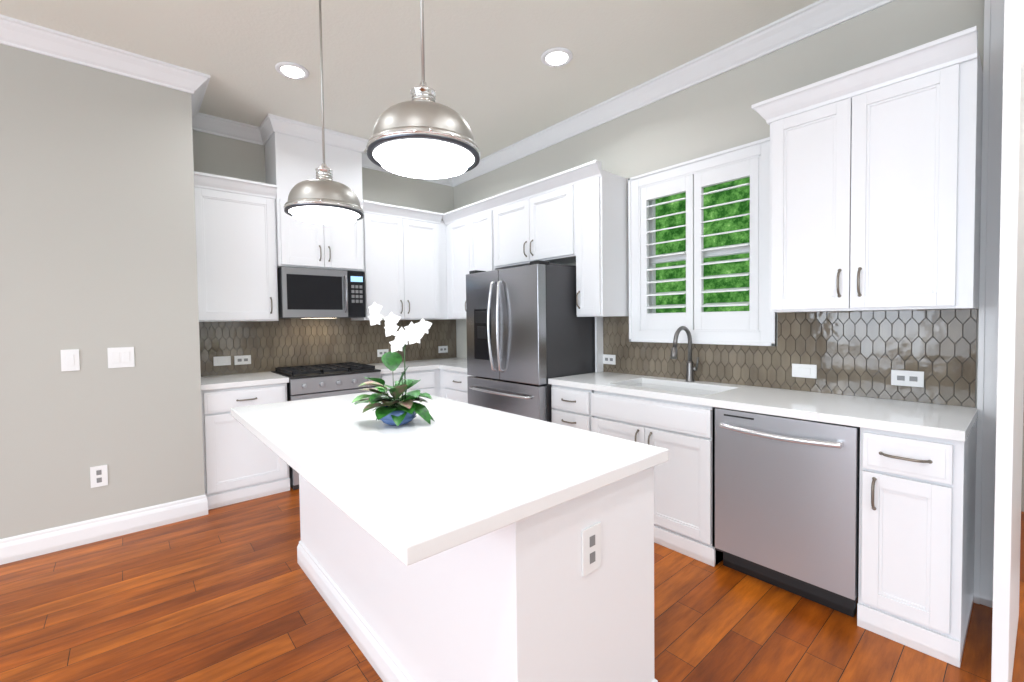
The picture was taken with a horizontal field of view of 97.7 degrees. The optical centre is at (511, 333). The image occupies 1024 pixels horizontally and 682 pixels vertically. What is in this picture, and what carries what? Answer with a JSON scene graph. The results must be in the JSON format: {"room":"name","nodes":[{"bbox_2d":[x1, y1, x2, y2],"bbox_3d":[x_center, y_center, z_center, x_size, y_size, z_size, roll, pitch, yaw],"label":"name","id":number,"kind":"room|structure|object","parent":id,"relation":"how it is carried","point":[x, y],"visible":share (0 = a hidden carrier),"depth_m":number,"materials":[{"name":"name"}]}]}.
{"room":"kitchen","nodes":[
{"label":"kitchen","id":0,"kind":"room"},
{"bbox_2d":[0,44,204,538],"bbox_3d":[-4.316,-0.179,1.773,4.990,3.060,0.700,-2,2,-41],"label":"wall","id":1,"kind":"structure","parent":0,"point":[98,255],"depth_m":2.78,"materials":[{"name":"grey paint"}]},
{"bbox_2d":[61,349,79,370],"bbox_3d":[-2.682,0.161,2.719,0.080,0.130,0.009,-2,2,-41],"label":"light switch","id":2,"kind":"object","parent":1,"relation":"attached to","point":[70,361],"visible":1,"depth_m":2.72,"materials":[{"name":"white plastic"}]},
{"bbox_2d":[90,465,107,487],"bbox_3d":[-2.592,0.894,2.811,0.080,0.130,0.008,-2,2,-41],"label":"electrical outlet","id":3,"kind":"object","parent":1,"relation":"attached to","point":[98,476],"visible":1,"depth_m":2.81,"materials":[{"name":"white plastic"}]},
{"bbox_2d":[0,494,207,564],"bbox_3d":[-4.079,1.283,1.575,5.006,0.142,0.081,-2,2,-41],"label":"baseboard","id":4,"kind":"structure","parent":1,"relation":"attached to","point":[32,544],"depth_m":2.80,"materials":[{"name":"white wood"}]},
{"bbox_2d":[107,347,134,367],"bbox_3d":[-2.505,0.152,2.870,0.128,0.130,0.009,-2,2,-41],"label":"light switch","id":5,"kind":"object","parent":1,"relation":"attached to","point":[120,357],"visible":1,"depth_m":2.87,"materials":[{"name":"white plastic"}]},
{"bbox_2d":[192,130,453,373],"bbox_3d":[-1.715,-0.296,4.573,2.910,3.060,0.150,-2,2,-41],"label":"wall","id":6,"kind":"structure","parent":0,"point":[224,156],"depth_m":4.02,"materials":[{"name":"grey paint"}]},
{"bbox_2d":[194,132,446,321],"bbox_3d":[-1.535,-0.976,4.334,2.603,1.688,0.422,-2,2,-41],"label":"upper cabinet","id":7,"kind":"object","parent":6,"relation":"attached to","point":[252,237],"visible":0.81,"depth_m":3.86,"materials":[{"name":"white wood"}]},
{"bbox_2d":[277,267,365,317],"bbox_3d":[-1.770,-0.363,4.122,0.714,0.431,0.449,-2,2,-41],"label":"microwave","id":8,"kind":"object","parent":7,"relation":"attached to","point":[312,293],"visible":0.98,"depth_m":3.96,"materials":[{"name":"silver metal"}]},
{"bbox_2d":[199,318,456,376],"bbox_3d":[-1.656,0.091,4.522,2.604,0.500,0.011,-2,2,-41],"label":"backsplash","id":9,"kind":"structure","parent":6,"relation":"attached to","point":[267,346],"depth_m":4.26,"materials":[{"name":"tile"}]},
{"bbox_2d":[213,356,230,365],"bbox_3d":[-2.467,0.231,3.813,0.125,0.078,0.009,-2,2,-41],"label":"light switch","id":10,"kind":"object","parent":9,"relation":"attached to","point":[221,360],"visible":1,"depth_m":3.81,"materials":[{"name":"white plastic"}]},
{"bbox_2d":[234,355,250,364],"bbox_3d":[-2.353,0.229,3.913,0.125,0.078,0.008,-2,2,-41],"label":"electrical outlet","id":11,"kind":"object","parent":9,"relation":"attached to","point":[243,359],"visible":1,"depth_m":3.91,"materials":[{"name":"white plastic"}]},
{"bbox_2d":[377,349,388,356],"bbox_3d":[-1.371,0.204,4.758,0.125,0.078,0.008,-2,2,-41],"label":"electrical outlet","id":12,"kind":"object","parent":9,"relation":"attached to","point":[380,352],"visible":0.75,"depth_m":4.75,"materials":[{"name":"white plastic"}]},
{"bbox_2d":[438,346,447,352],"bbox_3d":[-0.806,0.182,5.244,0.125,0.078,0.008,-2,2,-41],"label":"electrical outlet","id":13,"kind":"object","parent":9,"relation":"attached to","point":[442,349],"visible":1,"depth_m":5.24,"materials":[{"name":"white plastic"}]},
{"bbox_2d":[0,0,818,158],"bbox_3d":[-0.574,-1.746,-0.643,7.900,0.120,9.500,-2,2,-41],"label":"ceiling","id":14,"kind":"structure","parent":0,"point":[494,81],"depth_m":2.78,"materials":[{"name":"white paint"}]},
{"bbox_2d":[275,62,308,79],"bbox_3d":[-1.486,-1.777,3.031,0.208,0.012,0.208,-2,2,-41],"label":"recessed light","id":15,"kind":"object","parent":14,"relation":"in","point":[291,70],"visible":0.98,"depth_m":3.02,"materials":[{"name":"white plastic"}]},
{"bbox_2d":[284,0,363,222],"bbox_3d":[-0.851,-1.144,2.008,0.339,1.232,0.336,-2,2,-41],"label":"pendant light","id":16,"kind":"object","parent":14,"relation":"hanging from","point":[322,197],"visible":1,"depth_m":1.94,"materials":[{"name":"silver metal"}]},
{"bbox_2d":[366,0,479,176],"bbox_3d":[-0.270,-1.132,1.333,0.339,1.232,0.336,-2,2,-41],"label":"pendant light","id":17,"kind":"object","parent":14,"relation":"hanging from","point":[423,133],"visible":1,"depth_m":1.26,"materials":[{"name":"silver metal"}]},
{"bbox_2d":[541,47,572,66],"bbox_3d":[0.292,-1.796,2.915,0.208,0.012,0.208,-2,2,-41],"label":"recessed light","id":18,"kind":"object","parent":14,"relation":"in","point":[557,57],"visible":1,"depth_m":2.90,"materials":[{"name":"white plastic"}]},
{"bbox_2d":[0,0,894,186],"bbox_3d":[-0.573,-1.627,-0.640,7.600,0.118,9.200,-2,2,-41],"label":"crown molding","id":19,"kind":"structure","parent":0,"point":[804,22],"depth_m":2.98,"materials":[{"name":"white wood"}]},
{"bbox_2d":[0,487,1023,681],"bbox_3d":[0.016,1.411,-0.075,9.350,0.120,9.500,-2,2,-41],"label":"floor","id":20,"kind":"structure","parent":0,"point":[229,593],"depth_m":2.01,"materials":[{"name":"brown wood"}]},
{"bbox_2d":[201,369,439,509],"bbox_3d":[-1.433,0.802,4.296,2.604,0.873,0.662,-2,2,-41],"label":"base cabinet","id":21,"kind":"object","parent":20,"relation":"on","point":[242,463],"visible":0.4,"depth_m":3.38,"materials":[{"name":"white wood"}]},
{"bbox_2d":[201,357,466,390],"bbox_3d":[-1.250,0.349,4.062,2.604,0.040,1.243,-2,2,-41],"label":"countertop","id":22,"kind":"structure","parent":21,"relation":"on","point":[267,378],"depth_m":3.79,"materials":[{"name":"white stone"}]},
{"bbox_2d":[271,362,380,489],"bbox_3d":[-1.664,0.773,4.046,0.754,0.952,0.696,-2,2,-41],"label":"range","id":23,"kind":"object","parent":20,"relation":"on","point":[318,381],"visible":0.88,"depth_m":3.79,"materials":[{"name":"silver metal"}]},
{"bbox_2d":[297,467,657,681],"bbox_3d":[-0.341,0.856,2.019,0.686,0.873,1.877,-2,2,-41],"label":"kitchen island","id":24,"kind":"object","parent":20,"relation":"on","point":[524,600],"visible":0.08,"depth_m":1.35,"materials":[{"name":"white wood"}]},
{"bbox_2d":[231,390,668,565],"bbox_3d":[-0.467,0.404,1.905,0.960,0.040,1.920,-2,2,-41],"label":"island countertop","id":25,"kind":"structure","parent":24,"relation":"on","point":[417,488],"depth_m":1.38,"materials":[{"name":"white stone"}]},
{"bbox_2d":[380,406,416,425],"bbox_3d":[-0.489,0.349,1.912,0.159,0.068,0.159,-2,2,-41],"label":"plant pot","id":26,"kind":"object","parent":25,"relation":"on","point":[408,418],"visible":0.46,"depth_m":1.85,"materials":[{"name":"blue ceramic"}]},
{"bbox_2d":[352,351,434,426],"bbox_3d":[-0.516,0.229,1.902,0.320,0.299,0.322,-2,2,-41],"label":"plant","id":27,"kind":"object","parent":26,"relation":"on","point":[391,361],"visible":0.98,"depth_m":1.87,"materials":[{"name":"green plant"}]},
{"bbox_2d":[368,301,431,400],"bbox_3d":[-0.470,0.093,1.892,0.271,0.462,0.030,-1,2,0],"label":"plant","id":28,"kind":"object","parent":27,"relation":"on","point":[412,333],"visible":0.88,"depth_m":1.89,"materials":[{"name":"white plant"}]},
{"bbox_2d":[581,522,600,576],"bbox_3d":[0.228,0.616,1.282,0.080,0.130,0.008,-2,2,-41],"label":"outlet","id":29,"kind":"object","parent":24,"relation":"attached to","point":[591,548],"visible":1,"depth_m":1.28,"materials":[{"name":"white plastic"}]},
{"bbox_2d":[466,260,594,422],"bbox_3d":[0.134,0.333,3.817,0.771,1.775,0.910,-2,2,-41],"label":"refrigerator","id":30,"kind":"object","parent":20,"relation":"on","point":[530,333],"visible":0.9,"depth_m":3.48,"materials":[{"name":"grey metal"}]},
{"bbox_2d":[440,369,976,667],"bbox_3d":[0.704,0.805,3.301,0.662,0.873,3.738,-2,2,-41],"label":"base cabinet","id":31,"kind":"object","parent":20,"relation":"on","point":[916,540],"visible":0.48,"depth_m":1.88,"materials":[{"name":"white wood"}]},
{"bbox_2d":[548,372,977,441],"bbox_3d":[1.221,0.467,2.705,0.637,0.258,2.178,-2,2,-41],"label":"countertop","id":32,"kind":"structure","parent":31,"relation":"on","point":[950,422],"depth_m":2.26,"materials":[{"name":"white stone"}]},
{"bbox_2d":[670,326,698,381],"bbox_3d":[1.155,0.139,2.989,0.264,0.382,0.098,-2,2,-41],"label":"faucet","id":33,"kind":"object","parent":32,"relation":"on","point":[690,369],"visible":1,"depth_m":3.05,"materials":[{"name":"grey metal"}]},
{"bbox_2d":[715,408,859,616],"bbox_3d":[1.498,0.825,2.350,0.667,0.868,0.612,-2,2,-41],"label":"dishwasher","id":34,"kind":"object","parent":20,"relation":"on","point":[786,503],"visible":0.88,"depth_m":2.13,"materials":[{"name":"silver metal"}]},
{"bbox_2d":[454,0,983,407],"bbox_3d":[2.382,-0.270,1.931,0.150,3.060,9.200,-2,2,-41],"label":"wall","id":35,"kind":"structure","parent":0,"point":[718,113],"depth_m":2.90,"materials":[{"name":"grey paint"}]},
{"bbox_2d":[442,160,628,371],"bbox_3d":[0.075,-0.484,4.178,0.395,1.583,2.111,-2,2,-41],"label":"upper cabinet","id":36,"kind":"object","parent":35,"relation":"attached to","point":[578,215],"visible":0.79,"depth_m":3.62,"materials":[{"name":"white wood"}]},
{"bbox_2d":[628,137,776,345],"bbox_3d":[1.298,-0.564,3.128,0.154,1.260,1.035,-2,2,-41],"label":"window","id":37,"kind":"structure","parent":35,"relation":"in","point":[765,334],"depth_m":3.05,"materials":[{"name":"white wood"}]},
{"bbox_2d":[640,157,758,329],"bbox_3d":[1.266,-0.563,3.100,0.084,1.066,0.837,-2,2,-41],"label":"window shutters","id":38,"kind":"object","parent":37,"relation":"attached to","point":[694,316],"visible":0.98,"depth_m":3.06,"materials":[{"name":"white wood"}]},
{"bbox_2d":[603,309,976,407],"bbox_3d":[0.851,0.086,3.599,0.011,0.459,4.005,-2,2,-41],"label":"backsplash","id":39,"kind":"structure","parent":35,"relation":"attached to","point":[859,353],"depth_m":2.46,"materials":[{"name":"tile"}]},
{"bbox_2d":[603,354,615,364],"bbox_3d":[0.793,0.209,3.658,0.008,0.078,0.125,-2,2,-41],"label":"outlet","id":40,"kind":"object","parent":39,"relation":"attached to","point":[609,359],"visible":1,"depth_m":3.65,"materials":[{"name":"white plastic"}]},
{"bbox_2d":[792,364,816,378],"bbox_3d":[1.699,0.216,2.605,0.009,0.078,0.125,-2,2,-41],"label":"light switch","id":41,"kind":"object","parent":39,"relation":"attached to","point":[804,370],"visible":1,"depth_m":2.60,"materials":[{"name":"white plastic"}]},
{"bbox_2d":[891,370,923,386],"bbox_3d":[1.996,0.225,2.262,0.008,0.078,0.125,-2,2,-41],"label":"outlet","id":42,"kind":"object","parent":39,"relation":"attached to","point":[907,378],"visible":1,"depth_m":2.26,"materials":[{"name":"white plastic"}]},
{"bbox_2d":[751,26,982,311],"bbox_3d":[1.729,-0.678,2.248,0.395,1.123,0.848,-2,2,-41],"label":"upper cabinet","id":43,"kind":"object","parent":35,"relation":"attached to","point":[875,187],"visible":1,"depth_m":2.06,"materials":[{"name":"white wood"}]},
{"bbox_2d":[973,0,1003,607],"bbox_3d":[2.583,-0.165,1.683,0.184,2.860,1.138,-2,2,-41],"label":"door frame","id":44,"kind":"structure","parent":35,"relation":"attached to","point":[993,50],"depth_m":2.03,"materials":[{"name":"white wood"}]},
{"bbox_2d":[991,0,1023,681],"bbox_3d":[1.905,-0.113,1.699,0.820,2.748,0.052,-2,2,-41],"label":"door frame","id":45,"kind":"structure","parent":35,"relation":"in","point":[1008,469],"depth_m":1.45,"materials":[{"name":"white wood"}]},
{"bbox_2d":[1021,399,1023,511],"bbox_3d":[4.964,-0.287,1.384,0.150,3.060,5.000,-2,2,-41],"label":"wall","id":46,"kind":"structure","parent":0,"point":[1022,501],"depth_m":3.04,"materials":[{"name":"grey paint"}]},
{"label":"outside","id":47,"kind":"structure","parent":0,"visible":0},
{"bbox_2d":[655,177,749,312],"bbox_3d":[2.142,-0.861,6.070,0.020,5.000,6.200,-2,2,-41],"label":"foliage","id":48,"kind":"object","parent":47,"point":[730,210],"visible":0.17,"depth_m":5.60,"materials":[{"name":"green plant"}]}
]}

